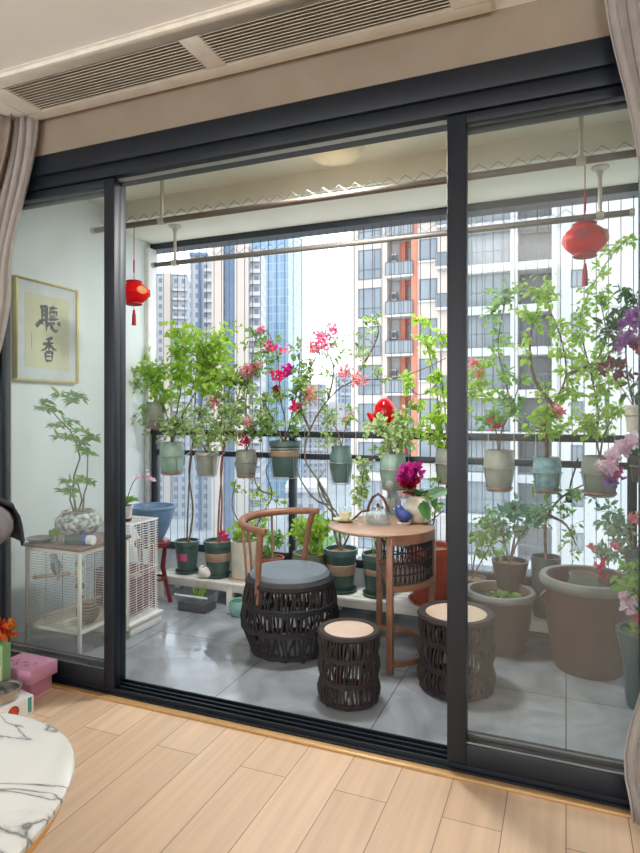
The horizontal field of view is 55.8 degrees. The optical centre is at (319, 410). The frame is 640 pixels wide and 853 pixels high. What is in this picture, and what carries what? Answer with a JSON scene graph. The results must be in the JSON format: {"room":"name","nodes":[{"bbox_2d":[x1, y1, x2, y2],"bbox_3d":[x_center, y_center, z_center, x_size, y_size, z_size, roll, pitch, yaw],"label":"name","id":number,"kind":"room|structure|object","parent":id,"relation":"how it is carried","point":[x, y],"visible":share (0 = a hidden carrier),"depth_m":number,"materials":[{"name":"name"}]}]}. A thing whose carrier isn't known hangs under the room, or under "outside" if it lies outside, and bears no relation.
{"room":"living room","nodes":[
{"label":"living room","id":0,"kind":"room"},
{"bbox_2d":[54,508,102,539],"bbox_3d":[-1.342,0.636,3.365,0.250,0.166,0.250,0,0,22],"label":"jar","id":1,"kind":"object","parent":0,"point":[82,521],"depth_m":3.28,"materials":[{"name":"white ceramic"}]},
{"bbox_2d":[11,200,149,633],"bbox_3d":[-2.746,-0.075,1.370,0.120,2.910,7.270,0,0,22],"label":"wall","id":2,"kind":"structure","parent":0,"point":[54,244],"depth_m":3.92,"materials":[{"name":"white paint"}]},
{"bbox_2d":[12,275,78,383],"bbox_3d":[-1.693,-0.487,3.758,0.032,0.615,0.489,0,0,22],"label":"calligraphy","id":3,"kind":"object","parent":2,"relation":"attached to","point":[45,315],"visible":1,"depth_m":3.73,"materials":[{"name":"beige paper"}]},
{"bbox_2d":[145,247,155,502],"bbox_3d":[-1.314,-0.117,4.687,0.035,2.275,0.107,0,0,22],"label":"trim","id":4,"kind":"structure","parent":2,"relation":"attached to","point":[150,254],"depth_m":4.65,"materials":[{"name":"paint"}]},
{"bbox_2d":[101,120,637,243],"bbox_3d":[0.371,-1.415,3.833,4.400,0.230,0.720,0,0,22],"label":"balcony ceiling","id":5,"kind":"structure","parent":2,"relation":"attached to","point":[611,136],"depth_m":3.60,"materials":[{"name":"paint"}]},
{"bbox_2d":[151,164,634,267],"bbox_3d":[0.225,-1.159,3.741,3.065,0.283,0.089,0,0,22],"label":"rod","id":6,"kind":"object","parent":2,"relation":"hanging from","point":[599,169],"visible":0.98,"depth_m":3.61,"materials":[{"name":"metal"}]},
{"bbox_2d":[0,0,535,120],"bbox_3d":[-0.509,-1.470,-0.322,5.300,0.100,5.820,0,0,22],"label":"ceiling","id":7,"kind":"structure","parent":0,"point":[30,30],"depth_m":2.20,"materials":[{"name":"paint"}]},
{"bbox_2d":[0,113,11,181],"bbox_3d":[-1.707,-0.058,2.968,0.506,2.715,0.068,0,0,22],"label":"curtain","id":8,"kind":"object","parent":7,"relation":"hanging from","point":[5,122],"visible":1,"depth_m":2.91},
{"bbox_2d":[0,116,38,351],"bbox_3d":[-1.602,-0.058,2.990,0.536,2.715,0.058,0,0,22],"label":"sheer curtain","id":9,"kind":"object","parent":7,"relation":"hanging from","point":[18,167],"visible":0.95,"depth_m":2.94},
{"bbox_2d":[0,0,495,119],"bbox_3d":[-0.444,-1.409,2.359,2.144,0.022,0.369,0,0,22],"label":"ceiling vent","id":10,"kind":"object","parent":7,"relation":"in","point":[242,35],"visible":1,"depth_m":2.33,"materials":[{"name":"plastic"}]},
{"bbox_2d":[4,41,206,109],"bbox_3d":[-0.915,-1.404,2.557,0.902,0.013,0.208,0,0,22],"label":"grille","id":11,"kind":"object","parent":10,"relation":"attached to","point":[163,62],"depth_m":2.54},
{"bbox_2d":[199,0,450,63],"bbox_3d":[0.002,-1.404,2.184,0.902,0.013,0.208,0,0,22],"label":"grille","id":12,"kind":"object","parent":10,"relation":"attached to","point":[309,24],"depth_m":2.21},
{"bbox_2d":[605,0,639,824],"bbox_3d":[1.086,-0.058,1.859,0.395,2.715,0.068,0,0,22],"label":"sheer curtain","id":13,"kind":"object","parent":7,"relation":"hanging from","point":[623,16],"visible":1,"depth_m":1.91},
{"bbox_2d":[10,0,609,640],"bbox_3d":[0.550,-0.050,2.281,5.300,2.740,0.200,0,0,22],"label":"wall","id":14,"kind":"structure","parent":0,"point":[537,25],"depth_m":2.37,"materials":[{"name":"beige paint"}]},
{"bbox_2d":[9,36,630,810],"bbox_3d":[-0.270,0.040,2.575,3.160,2.560,0.152,0,0,22],"label":"door","id":15,"kind":"structure","parent":14,"relation":"in","point":[420,105],"depth_m":2.41,"materials":[{"name":"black metal"}]},
{"bbox_2d":[0,178,119,687],"bbox_3d":[-1.313,0.102,2.966,0.797,2.364,0.042,0,0,22],"label":"door","id":16,"kind":"structure","parent":15,"relation":"attached to","point":[108,675],"depth_m":2.82,"materials":[{"name":"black metal"}]},
{"bbox_2d":[9,184,125,680],"bbox_3d":[-1.300,0.102,3.028,0.775,2.364,0.049,0,0,22],"label":"door","id":17,"kind":"structure","parent":15,"relation":"attached to","point":[64,654],"depth_m":2.90,"materials":[{"name":"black metal"}]},
{"bbox_2d":[447,85,639,799],"bbox_3d":[0.793,0.102,2.110,0.689,2.364,0.042,0,0,22],"label":"door","id":18,"kind":"structure","parent":15,"relation":"attached to","point":[599,779],"depth_m":2.20,"materials":[{"name":"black metal"}]},
{"bbox_2d":[468,100,627,769],"bbox_3d":[0.818,0.102,2.171,0.700,2.364,0.042,0,0,22],"label":"door","id":19,"kind":"structure","parent":15,"relation":"attached to","point":[610,762],"depth_m":2.16,"materials":[{"name":"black metal"}]},
{"bbox_2d":[52,682,631,818],"bbox_3d":[-0.299,1.314,2.502,3.160,0.012,0.030,0,0,22],"label":"trim","id":20,"kind":"structure","parent":14,"relation":"attached to","point":[580,803],"depth_m":2.30,"materials":[{"name":"brown wood"}]},
{"bbox_2d":[11,582,633,759],"bbox_3d":[0.327,1.350,3.327,4.100,0.060,1.690,0,0,22],"label":"floor","id":21,"kind":"structure","parent":0,"point":[532,699],"depth_m":2.92,"materials":[{"name":"tile"}]},
{"bbox_2d":[22,532,130,653],"bbox_3d":[-1.357,1.020,3.400,0.405,0.601,0.410,0,0,22],"label":"cage","id":22,"kind":"object","parent":21,"relation":"on","point":[64,620],"visible":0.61,"depth_m":3.28,"materials":[{"name":"white paint"}]},
{"bbox_2d":[25,535,54,542],"bbox_3d":[-1.549,0.709,3.346,0.151,0.020,0.150,0,0,22],"label":"metal dish","id":23,"kind":"object","parent":22,"relation":"on","point":[36,538],"visible":0.93,"depth_m":3.36,"materials":[{"name":"metal"}]},
{"bbox_2d":[49,528,60,540],"bbox_3d":[-1.457,0.675,3.354,0.105,0.088,0.054,0,0,22],"label":"lettuce leaf","id":24,"kind":"object","parent":22,"relation":"on","point":[54,532],"visible":0.72,"depth_m":3.34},
{"bbox_2d":[49,553,61,580],"bbox_3d":[-1.458,0.856,3.335,0.066,0.154,0.064,0,0,-21],"label":"parakeet","id":25,"kind":"object","parent":22,"relation":"on","point":[52,559],"visible":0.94,"depth_m":3.32,"materials":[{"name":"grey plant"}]},
{"bbox_2d":[33,386,102,539],"bbox_3d":[-1.419,0.289,3.369,0.514,0.860,0.250,0,0,3],"label":"tree","id":26,"kind":"object","parent":22,"relation":"on","point":[82,521],"visible":0.94,"depth_m":3.33,"materials":[{"name":"green plant"}]},
{"bbox_2d":[32,607,103,629],"bbox_3d":[-1.357,1.164,3.400,0.345,0.012,0.344,0,0,22],"label":"tray","id":27,"kind":"object","parent":22,"relation":"on","point":[99,621],"depth_m":3.31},
{"bbox_2d":[64,534,96,544],"bbox_3d":[-1.293,0.693,3.264,0.166,0.053,0.052,0,0,15],"label":"tin can","id":28,"kind":"object","parent":22,"relation":"on","point":[69,539],"visible":0.99,"depth_m":3.25,"materials":[{"name":"metal"}]},
{"bbox_2d":[76,600,99,622],"bbox_3d":[-1.273,1.098,3.320,0.126,0.120,0.126,0,0,22],"label":"basket","id":29,"kind":"object","parent":22,"relation":"on","point":[84,601],"visible":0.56,"depth_m":3.28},
{"bbox_2d":[87,515,163,636],"bbox_3d":[-1.207,0.993,3.716,0.365,0.654,0.315,0,0,22],"label":"cage","id":30,"kind":"object","parent":21,"relation":"on","point":[142,617],"visible":0.52,"depth_m":3.67,"materials":[{"name":"white plastic"}]},
{"bbox_2d":[91,607,163,636],"bbox_3d":[-1.207,1.281,3.716,0.365,0.078,0.315,0,0,22],"label":"tray","id":31,"kind":"object","parent":30,"relation":"on","point":[139,623],"depth_m":3.64,"materials":[{"name":"white plastic"}]},
{"bbox_2d":[126,469,155,522],"bbox_3d":[-1.140,0.508,3.617,0.298,0.319,0.232,0,0,22],"label":"potted orchid","id":32,"kind":"object","parent":30,"relation":"on","point":[129,507],"visible":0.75,"depth_m":3.62,"materials":[{"name":"pink plant"}]},
{"bbox_2d":[134,537,171,607],"bbox_3d":[-1.146,1.102,4.136,0.240,0.443,0.240,0,0,22],"label":"stand","id":33,"kind":"object","parent":21,"relation":"on","point":[165,542],"visible":0.51,"depth_m":4.14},
{"bbox_2d":[132,502,175,541],"bbox_3d":[-1.146,0.763,4.136,0.319,0.234,0.319,0,0,22],"label":"flower pot","id":34,"kind":"object","parent":33,"relation":"on","point":[164,511],"visible":0.79,"depth_m":4.05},
{"bbox_2d":[174,583,215,613],"bbox_3d":[-0.819,1.233,4.024,0.255,0.175,0.152,0,0,22],"label":"tub","id":35,"kind":"object","parent":21,"relation":"on","point":[192,603],"visible":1,"depth_m":3.99,"materials":[{"name":"plastic"}]},
{"bbox_2d":[229,597,241,616],"bbox_3d":[-0.519,1.273,3.925,0.140,0.094,0.139,0,0,22],"label":"pot","id":36,"kind":"object","parent":21,"relation":"on","point":[235,604],"visible":0.49,"depth_m":3.87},
{"bbox_2d":[156,566,320,610],"bbox_3d":[-0.571,1.242,4.210,1.230,0.155,0.260,0,0,22],"label":"bench","id":37,"kind":"object","parent":21,"relation":"on","point":[227,584],"visible":0.33,"depth_m":4.18,"materials":[{"name":"white paint"}]},
{"bbox_2d":[198,565,210,576],"bbox_3d":[-0.807,1.115,4.215,0.082,0.087,0.083,0,0,-23],"label":"shell ornament","id":38,"kind":"object","parent":37,"relation":"on","point":[203,571],"visible":1,"depth_m":4.19,"materials":[{"name":"ceramic"}]},
{"bbox_2d":[174,325,249,574],"bbox_3d":[-0.762,0.268,4.350,0.614,1.793,0.322,0,0,22],"label":"potted plant","id":39,"kind":"object","parent":37,"relation":"on","point":[186,548],"visible":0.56,"depth_m":4.32,"materials":[{"name":"green plant"}]},
{"bbox_2d":[203,351,262,578],"bbox_3d":[-0.623,0.369,4.291,0.477,1.591,0.322,0,0,22],"label":"potted plant","id":40,"kind":"object","parent":37,"relation":"on","point":[217,549],"visible":0.73,"depth_m":4.22,"materials":[{"name":"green plant"}]},
{"bbox_2d":[226,452,287,582],"bbox_3d":[-0.467,0.723,4.166,0.486,0.884,0.218,0,0,33],"label":"potted plant","id":41,"kind":"object","parent":37,"relation":"on","point":[237,555],"visible":0.57,"depth_m":4.13,"materials":[{"name":"green plant"}]},
{"bbox_2d":[262,529,290,562],"bbox_3d":[-0.320,0.974,4.105,0.342,0.382,0.183,0,0,33],"label":"potted plant","id":42,"kind":"object","parent":37,"relation":"on","point":[266,557],"visible":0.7,"depth_m":4.08,"materials":[{"name":"green plant"}]},
{"bbox_2d":[286,511,331,565],"bbox_3d":[-0.055,0.913,4.003,0.377,0.504,0.265,0,0,22],"label":"potted plant","id":43,"kind":"object","parent":37,"relation":"on","point":[321,530],"visible":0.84,"depth_m":3.94,"materials":[{"name":"green plant"}]},
{"bbox_2d":[238,507,338,663],"bbox_3d":[-0.180,0.947,3.358,0.567,0.746,0.545,0,0,22],"label":"tub chair","id":44,"kind":"object","parent":21,"relation":"on","point":[283,577],"visible":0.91,"depth_m":3.18,"materials":[{"name":"black wicker"}]},
{"bbox_2d":[250,560,329,584],"bbox_3d":[-0.167,0.895,3.354,0.444,0.070,0.444,0,0,22],"label":"cushion","id":45,"kind":"object","parent":44,"relation":"on","point":[279,572],"depth_m":3.24,"materials":[{"name":"fabric"}]},
{"bbox_2d":[317,618,380,710],"bbox_3d":[0.133,1.157,2.782,0.293,0.325,0.293,0,0,-40],"label":"stool","id":46,"kind":"object","parent":21,"relation":"on","point":[337,632],"visible":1,"depth_m":2.68,"materials":[{"name":"wicker"}]},
{"bbox_2d":[328,515,434,674],"bbox_3d":[0.335,0.970,3.315,0.580,0.700,0.580,0,0,22],"label":"table","id":47,"kind":"object","parent":21,"relation":"on","point":[399,576],"visible":0.91,"depth_m":3.14,"materials":[{"name":"brown wood"}]},
{"bbox_2d":[333,517,356,521],"bbox_3d":[0.141,0.613,3.410,0.138,0.014,0.138,0,0,22],"label":"saucer","id":48,"kind":"object","parent":47,"relation":"on","point":[334,518],"visible":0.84,"depth_m":3.41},
{"bbox_2d":[339,511,351,520],"bbox_3d":[0.143,0.577,3.409,0.076,0.075,0.076,0,0,22],"label":"teacup","id":49,"kind":"object","parent":48,"relation":"on","point":[345,515],"visible":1,"depth_m":3.39,"materials":[{"name":"beige ceramic"}]},
{"bbox_2d":[351,493,389,519],"bbox_3d":[0.275,0.534,3.337,0.234,0.172,0.140,0,0,22],"label":"glass kettle","id":50,"kind":"object","parent":47,"relation":"on","point":[377,494],"visible":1,"depth_m":3.31,"materials":[{"name":"glass"}]},
{"bbox_2d":[385,478,400,515],"bbox_3d":[0.445,0.511,3.626,0.115,0.218,0.113,0,0,22],"label":"cat","id":51,"kind":"object","parent":47,"relation":"on","point":[393,499],"visible":0.78,"depth_m":3.60},
{"bbox_2d":[378,562,424,583],"bbox_3d":[0.461,0.896,3.313,0.239,0.012,0.496,0,0,0],"label":"shelf","id":52,"kind":"object","parent":47,"relation":"attached to","point":[382,565],"depth_m":3.33,"materials":[{"name":"brown wood"}]},
{"bbox_2d":[393,504,412,524],"bbox_3d":[0.462,0.567,3.322,0.090,0.106,0.095,0,0,-31],"label":"bird","id":53,"kind":"object","parent":47,"relation":"on","point":[402,515],"visible":1,"depth_m":3.30},
{"bbox_2d":[382,538,432,585],"bbox_3d":[0.477,0.775,3.313,0.270,0.211,0.559,0,0,0],"label":"woven basket","id":54,"kind":"object","parent":47,"relation":"on","point":[397,572],"depth_m":3.10,"materials":[{"name":"black wicker"}]},
{"bbox_2d":[395,461,446,523],"bbox_3d":[0.565,0.445,3.354,0.272,0.349,0.244,0,0,-22],"label":"potted orchid","id":55,"kind":"object","parent":47,"relation":"on","point":[418,504],"visible":0.98,"depth_m":3.34,"materials":[{"name":"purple plant"}]},
{"bbox_2d":[320,587,548,634],"bbox_3d":[0.726,1.242,3.683,1.490,0.155,0.260,0,0,22],"label":"bench","id":56,"kind":"object","parent":21,"relation":"on","point":[357,599],"visible":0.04,"depth_m":3.72,"materials":[{"name":"white paint"}]},
{"bbox_2d":[280,311,445,594],"bbox_3d":[0.230,0.268,3.872,1.127,1.795,0.274,0,0,25],"label":"potted plant","id":57,"kind":"object","parent":56,"relation":"on","point":[340,558],"visible":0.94,"depth_m":3.91,"materials":[{"name":"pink plant"}]},
{"bbox_2d":[362,513,394,598],"bbox_3d":[0.359,0.909,3.839,0.209,0.512,0.235,0,0,-40],"label":"potted plant","id":58,"kind":"object","parent":56,"relation":"on","point":[368,556],"visible":0.26,"depth_m":3.77,"materials":[{"name":"green plant"}]},
{"bbox_2d":[407,471,446,605],"bbox_3d":[0.673,0.747,3.704,0.282,0.836,0.280,0,0,22],"label":"potted plant","id":59,"kind":"object","parent":56,"relation":"on","point":[419,597],"visible":0.39,"depth_m":3.61,"materials":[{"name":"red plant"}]},
{"bbox_2d":[468,504,509,601],"bbox_3d":[0.973,0.861,3.594,0.311,0.609,0.203,0,0,22],"label":"potted plant","id":60,"kind":"object","parent":56,"relation":"on","point":[472,577],"visible":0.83,"depth_m":3.58,"materials":[{"name":"green plant"}]},
{"bbox_2d":[487,492,552,592],"bbox_3d":[1.153,0.819,3.497,0.372,0.692,0.257,0,0,22],"label":"potted plant","id":61,"kind":"object","parent":56,"relation":"on","point":[510,572],"visible":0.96,"depth_m":3.49,"materials":[{"name":"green plant"}]},
{"bbox_2d":[529,480,598,618],"bbox_3d":[1.391,0.767,3.409,0.452,0.795,0.187,0,0,22],"label":"potted plant","id":62,"kind":"object","parent":56,"relation":"on","point":[539,561],"visible":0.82,"depth_m":3.42,"materials":[{"name":"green plant"}]},
{"bbox_2d":[417,600,495,701],"bbox_3d":[0.652,1.139,2.903,0.372,0.362,0.372,0,0,-11],"label":"stool","id":63,"kind":"object","parent":21,"relation":"on","point":[432,615],"visible":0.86,"depth_m":2.79,"materials":[{"name":"wicker"}]},
{"bbox_2d":[468,580,536,656],"bbox_3d":[1.002,1.156,3.370,0.390,0.327,0.382,0,0,22],"label":"urn","id":64,"kind":"object","parent":21,"relation":"on","point":[512,611],"visible":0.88,"depth_m":3.23,"materials":[{"name":"ceramic"}]},
{"bbox_2d":[490,589,522,597],"bbox_3d":[1.030,1.016,3.346,0.192,0.046,0.135,0,0,22],"label":"plant","id":65,"kind":"object","parent":64,"relation":"on","point":[499,594],"depth_m":3.35,"materials":[{"name":"green plant"}]},
{"bbox_2d":[539,564,635,680],"bbox_3d":[1.382,1.085,3.119,0.479,0.471,0.479,0,0,22],"label":"plant pot","id":66,"kind":"object","parent":21,"relation":"on","point":[582,612],"visible":0.73,"depth_m":2.97,"materials":[{"name":"ceramic"}]},
{"bbox_2d":[609,558,637,709],"bbox_3d":[1.439,0.992,2.707,0.266,0.657,0.239,0,0,22],"label":"planter","id":67,"kind":"object","parent":21,"relation":"on","point":[626,631],"visible":0.86,"depth_m":2.68,"materials":[{"name":"ceramic"}]},
{"bbox_2d":[26,688,639,852],"bbox_3d":[-0.549,1.350,-0.420,5.300,0.060,5.608,0,0,22],"label":"floor","id":68,"kind":"structure","parent":0,"point":[144,780],"depth_m":2.03,"materials":[{"name":"brown wood"}]},
{"bbox_2d":[0,504,14,543],"bbox_3d":[-1.398,0.835,2.188,0.524,0.970,0.524,0,0,22],"label":"padded chair","id":69,"kind":"object","parent":68,"relation":"on","point":[7,520],"visible":1,"depth_m":2.21,"materials":[{"name":"fabric"}]},
{"bbox_2d":[0,498,24,545],"bbox_3d":[-1.302,0.423,2.353,0.398,0.174,0.215,0,0,22],"label":"jacket","id":70,"kind":"object","parent":69,"relation":"on","point":[17,533],"visible":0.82,"depth_m":2.31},
{"bbox_2d":[0,689,33,716],"bbox_3d":[-1.421,1.280,2.656,0.302,0.080,0.170,0,0,34],"label":"carton","id":71,"kind":"object","parent":68,"relation":"on","point":[23,705],"visible":0.61,"depth_m":2.60,"materials":[{"name":"white cardboard"}]},
{"bbox_2d":[0,641,10,680],"bbox_3d":[-1.465,1.145,2.747,0.116,0.190,0.046,0,0,22],"label":"carton","id":72,"kind":"object","parent":71,"relation":"on","point":[5,647],"visible":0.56,"depth_m":2.72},
{"bbox_2d":[0,617,18,642],"bbox_3d":[-1.438,0.991,2.736,0.149,0.121,0.097,0,0,22],"label":"bunch","id":73,"kind":"object","parent":72,"relation":"on","point":[4,627],"visible":1,"depth_m":2.73,"materials":[{"name":"orange plant"}]},
{"bbox_2d":[0,680,21,704],"bbox_3d":[-1.370,1.215,2.603,0.161,0.050,0.161,0,0,22],"label":"steel bowl","id":74,"kind":"object","parent":71,"relation":"on","point":[9,689],"visible":1,"depth_m":2.65,"materials":[{"name":"silver metal"}]},
{"bbox_2d":[11,652,56,696],"bbox_3d":[-1.387,1.252,2.860,0.224,0.137,0.156,0,0,22],"label":"gift box","id":75,"kind":"object","parent":68,"relation":"on","point":[35,672],"visible":0.84,"depth_m":2.82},
{"bbox_2d":[12,654,44,666],"bbox_3d":[-1.391,1.185,2.862,0.177,0.002,0.117,0,0,22],"label":"print","id":76,"kind":"object","parent":75,"relation":"on","point":[20,660],"depth_m":2.87},
{"bbox_2d":[0,712,74,852],"bbox_3d":[-1.081,1.110,1.244,0.900,0.420,1.170,0,0,22],"label":"coffee table","id":77,"kind":"object","parent":68,"relation":"on","point":[37,761],"visible":1,"depth_m":1.48,"materials":[{"name":"white stone"}]},
{"bbox_2d":[88,109,629,205],"bbox_3d":[0.203,-1.480,3.021,4.100,0.100,0.910,0,0,22],"label":"ceiling","id":78,"kind":"structure","parent":0,"point":[433,142],"depth_m":3.41,"materials":[{"name":"paint"}]},
{"bbox_2d":[308,145,365,165],"bbox_3d":[0.080,-1.378,3.220,0.336,0.104,0.336,0,0,22],"label":"ceiling lamp","id":79,"kind":"object","parent":78,"relation":"attached to","point":[342,157],"visible":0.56,"depth_m":3.19,"materials":[{"name":"plastic"}]},
{"bbox_2d":[90,116,636,233],"bbox_3d":[0.200,-1.271,3.146,3.524,0.318,0.089,0,0,22],"label":"drying rack","id":80,"kind":"object","parent":78,"relation":"hanging from","point":[581,159],"visible":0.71,"depth_m":3.07,"materials":[{"name":"metal"}]},
{"bbox_2d":[126,260,149,324],"bbox_3d":[-1.134,-0.822,3.689,0.190,0.602,0.189,0,0,22],"label":"lantern","id":81,"kind":"object","parent":80,"relation":"hanging from","point":[137,293],"visible":0.89,"depth_m":3.64,"materials":[{"name":"paper"}]},
{"bbox_2d":[561,165,609,285],"bbox_3d":[1.200,-0.844,2.739,0.200,0.557,0.200,0,0,22],"label":"lantern","id":82,"kind":"object","parent":80,"relation":"hanging from","point":[586,238],"visible":1,"depth_m":2.69,"materials":[{"name":"paper"}]},
{"bbox_2d":[156,548,635,608],"bbox_3d":[0.474,1.185,4.085,4.400,0.270,0.175,0,0,22],"label":"wall","id":83,"kind":"structure","parent":0,"point":[359,579],"depth_m":4.55,"materials":[{"name":"white paint"}]},
{"bbox_2d":[150,429,636,585],"bbox_3d":[0.574,0.594,3.933,4.100,0.911,0.070,0,0,22],"label":"balcony railing","id":84,"kind":"object","parent":83,"relation":"on","point":[631,486],"visible":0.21,"depth_m":3.99,"materials":[{"name":"metal"}]},
{"bbox_2d":[132,358,168,428],"bbox_3d":[-1.263,-0.127,4.542,0.346,0.544,0.236,0,0,10],"label":"plant","id":85,"kind":"object","parent":84,"relation":"hanging from","point":[154,407],"visible":0.84,"depth_m":4.45,"materials":[{"name":"green plant"}]},
{"bbox_2d":[131,318,242,475],"bbox_3d":[-0.954,-0.108,4.385,1.025,1.149,0.350,0,0,28],"label":"plant","id":86,"kind":"object","parent":84,"relation":"hanging from","point":[171,457],"visible":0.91,"depth_m":4.36,"materials":[{"name":"green plant"}]},
{"bbox_2d":[142,400,248,477],"bbox_3d":[-0.923,0.186,4.371,0.970,0.566,0.342,0,0,22],"label":"plant","id":87,"kind":"object","parent":84,"relation":"hanging from","point":[206,460],"visible":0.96,"depth_m":4.29,"materials":[{"name":"green plant"}]},
{"bbox_2d":[209,327,276,478],"bbox_3d":[-0.521,-0.070,4.207,0.529,1.068,0.375,0,0,22],"label":"plant","id":88,"kind":"object","parent":84,"relation":"hanging from","point":[245,459],"visible":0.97,"depth_m":4.16,"materials":[{"name":"green plant"}]},
{"bbox_2d":[251,325,316,478],"bbox_3d":[-0.248,-0.068,4.095,0.549,1.040,0.354,0,0,22],"label":"plant","id":89,"kind":"object","parent":84,"relation":"hanging from","point":[284,453],"visible":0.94,"depth_m":4.05,"materials":[{"name":"green plant"}]},
{"bbox_2d":[314,403,359,484],"bbox_3d":[0.136,0.209,3.975,0.338,0.530,0.277,0,0,22],"label":"plant","id":90,"kind":"object","parent":84,"relation":"hanging from","point":[340,463],"visible":0.98,"depth_m":3.90,"materials":[{"name":"green plant"}]},
{"bbox_2d":[349,404,419,509],"bbox_3d":[0.418,0.302,3.848,0.468,0.688,0.306,0,0,22],"label":"plant","id":91,"kind":"object","parent":84,"relation":"hanging from","point":[390,462],"visible":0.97,"depth_m":3.78,"materials":[{"name":"green plant"}]},
{"bbox_2d":[367,397,402,431],"bbox_3d":[0.435,0.025,3.990,0.259,0.228,0.123,0,0,22],"label":"ornament","id":92,"kind":"object","parent":84,"relation":"on","point":[385,405],"visible":0.5,"depth_m":3.95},
{"bbox_2d":[398,314,498,484],"bbox_3d":[0.768,-0.087,3.695,0.636,1.061,0.320,0,0,22],"label":"plant","id":93,"kind":"object","parent":84,"relation":"hanging from","point":[436,417],"visible":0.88,"depth_m":3.69,"materials":[{"name":"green plant"}]},
{"bbox_2d":[474,277,541,492],"bbox_3d":[1.095,-0.158,3.572,0.381,1.258,0.316,0,0,36],"label":"plant","id":94,"kind":"object","parent":84,"relation":"hanging from","point":[499,467],"visible":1,"depth_m":3.53,"materials":[{"name":"green plant"}]},
{"bbox_2d":[507,272,611,493],"bbox_3d":[1.387,-0.171,3.467,0.589,1.282,0.346,0,0,22],"label":"plant","id":95,"kind":"object","parent":84,"relation":"hanging from","point":[547,472],"visible":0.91,"depth_m":3.45,"materials":[{"name":"green plant"}]},
{"bbox_2d":[565,458,578,502],"bbox_3d":[1.475,0.405,3.539,0.073,0.264,0.028,0,0,22],"label":"power adapter","id":96,"kind":"object","parent":84,"relation":"hanging from","point":[566,498],"visible":0.57,"depth_m":3.53,"materials":[{"name":"plastic"}]},
{"bbox_2d":[567,233,637,497],"bbox_3d":[1.571,-0.260,3.363,0.373,1.464,0.322,0,0,22],"label":"plant","id":97,"kind":"object","parent":84,"relation":"hanging from","point":[593,484],"visible":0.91,"depth_m":3.35,"materials":[{"name":"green plant"}]},
{"bbox_2d":[586,497,637,579],"bbox_3d":[1.612,0.680,3.304,0.300,0.438,0.334,0,0,22],"label":"plant","id":98,"kind":"object","parent":84,"relation":"hanging from","point":[630,553],"visible":0.95,"depth_m":3.22,"materials":[{"name":"plant"}]},
{"bbox_2d":[591,283,637,431],"bbox_3d":[1.609,-0.295,3.256,0.291,0.814,0.358,0,0,5],"label":"orchid","id":99,"kind":"object","parent":84,"relation":"attached to","point":[629,317],"visible":0.94,"depth_m":3.21,"materials":[{"name":"plant"}]},
{"bbox_2d":[594,430,637,487],"bbox_3d":[1.652,0.251,3.215,0.404,0.308,0.302,0,0,-29],"label":"orchid","id":100,"kind":"object","parent":84,"relation":"hanging from","point":[626,446],"visible":0.98,"depth_m":3.15,"materials":[{"name":"plant"}]},
{"bbox_2d":[156,195,633,570],"bbox_3d":[0.492,-0.102,4.064,4.350,2.305,0.040,0,0,22],"label":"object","id":101,"kind":"object","parent":83,"relation":"on","point":[633,195],"visible":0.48,"depth_m":4.12,"materials":[{"name":"metal"}]},
{"bbox_3d":[2.293,-0.075,2.560,0.120,2.910,1.630,0,0,22],"label":"wall","id":102,"kind":"structure","parent":0,"visible":0},
{"bbox_2d":[150,183,637,253],"bbox_3d":[0.464,-1.278,4.062,4.400,0.045,0.125,0,0,22],"label":"trim","id":103,"kind":"structure","parent":102,"relation":"attached to","point":[619,192],"depth_m":4.00,"materials":[{"name":"metal"}]},
{"label":"outside","id":104,"kind":"structure","parent":0,"visible":0},
{"bbox_2d":[164,478,350,551],"bbox_3d":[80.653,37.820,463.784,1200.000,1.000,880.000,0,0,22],"label":"ground","id":105,"kind":"structure","parent":104,"point":[281,519],"depth_m":208.12,"materials":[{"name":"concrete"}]},
{"bbox_2d":[157,273,189,518],"bbox_3d":[-52.950,-5.117,216.241,11.802,84.874,15.200,0,0,-8],"label":"tower block","id":106,"kind":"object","parent":105,"relation":"on","point":[166,275],"visible":0.44,"depth_m":209.95,"materials":[{"name":"concrete"}]},
{"bbox_2d":[189,252,211,529],"bbox_3d":[-37.294,-6.228,195.400,7.380,87.097,13.200,0,0,0],"label":"tower block","id":107,"kind":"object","parent":105,"relation":"on","point":[194,267],"visible":0.3,"depth_m":190.00,"materials":[{"name":"concrete"}]},
{"bbox_2d":[212,243,265,538],"bbox_3d":[-22.841,-4.795,173.250,13.227,84.229,19.500,0,0,0],"label":"tower block","id":108,"kind":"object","parent":105,"relation":"on","point":[236,265],"visible":0.37,"depth_m":164.59,"materials":[{"name":"concrete"}]},
{"bbox_2d":[261,238,300,497],"bbox_3d":[-17.120,-20.877,270.569,12.893,116.394,22.000,0,0,14],"label":"glass tower","id":109,"kind":"structure","parent":105,"relation":"on","point":[284,261],"depth_m":259.95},
{"bbox_2d":[284,478,326,551],"bbox_3d":[-3.471,28.081,160.000,10.661,18.477,22.000,0,0,0],"label":"building","id":110,"kind":"structure","parent":105,"relation":"on","point":[308,501],"depth_m":150.01,"materials":[{"name":"concrete"}]},
{"bbox_2d":[302,382,325,477],"bbox_3d":[-4.317,11.222,309.663,12.893,52.196,20.600,0,0,-5],"label":"block","id":111,"kind":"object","parent":105,"relation":"on","point":[311,446],"visible":0.38,"depth_m":300.01,"materials":[{"name":"concrete"}]},
{"bbox_2d":[326,401,344,478],"bbox_3d":[7.882,15.933,339.663,10.909,42.774,20.600,0,0,-5],"label":"block","id":112,"kind":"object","parent":105,"relation":"on","point":[332,404],"visible":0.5,"depth_m":329.82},
{"bbox_2d":[334,369,350,472],"bbox_3d":[16.411,6.164,369.663,13.091,62.312,20.600,0,0,-5],"label":"block","id":113,"kind":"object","parent":105,"relation":"on","point":[340,393],"visible":0.17,"depth_m":359.86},
{"bbox_2d":[351,198,637,574],"bbox_3d":[16.918,-0.680,47.620,26.802,76.000,13.030,0,0,22],"label":"apartment building","id":114,"kind":"structure","parent":105,"relation":"on","point":[621,263],"depth_m":43.74,"materials":[{"name":"white concrete"}]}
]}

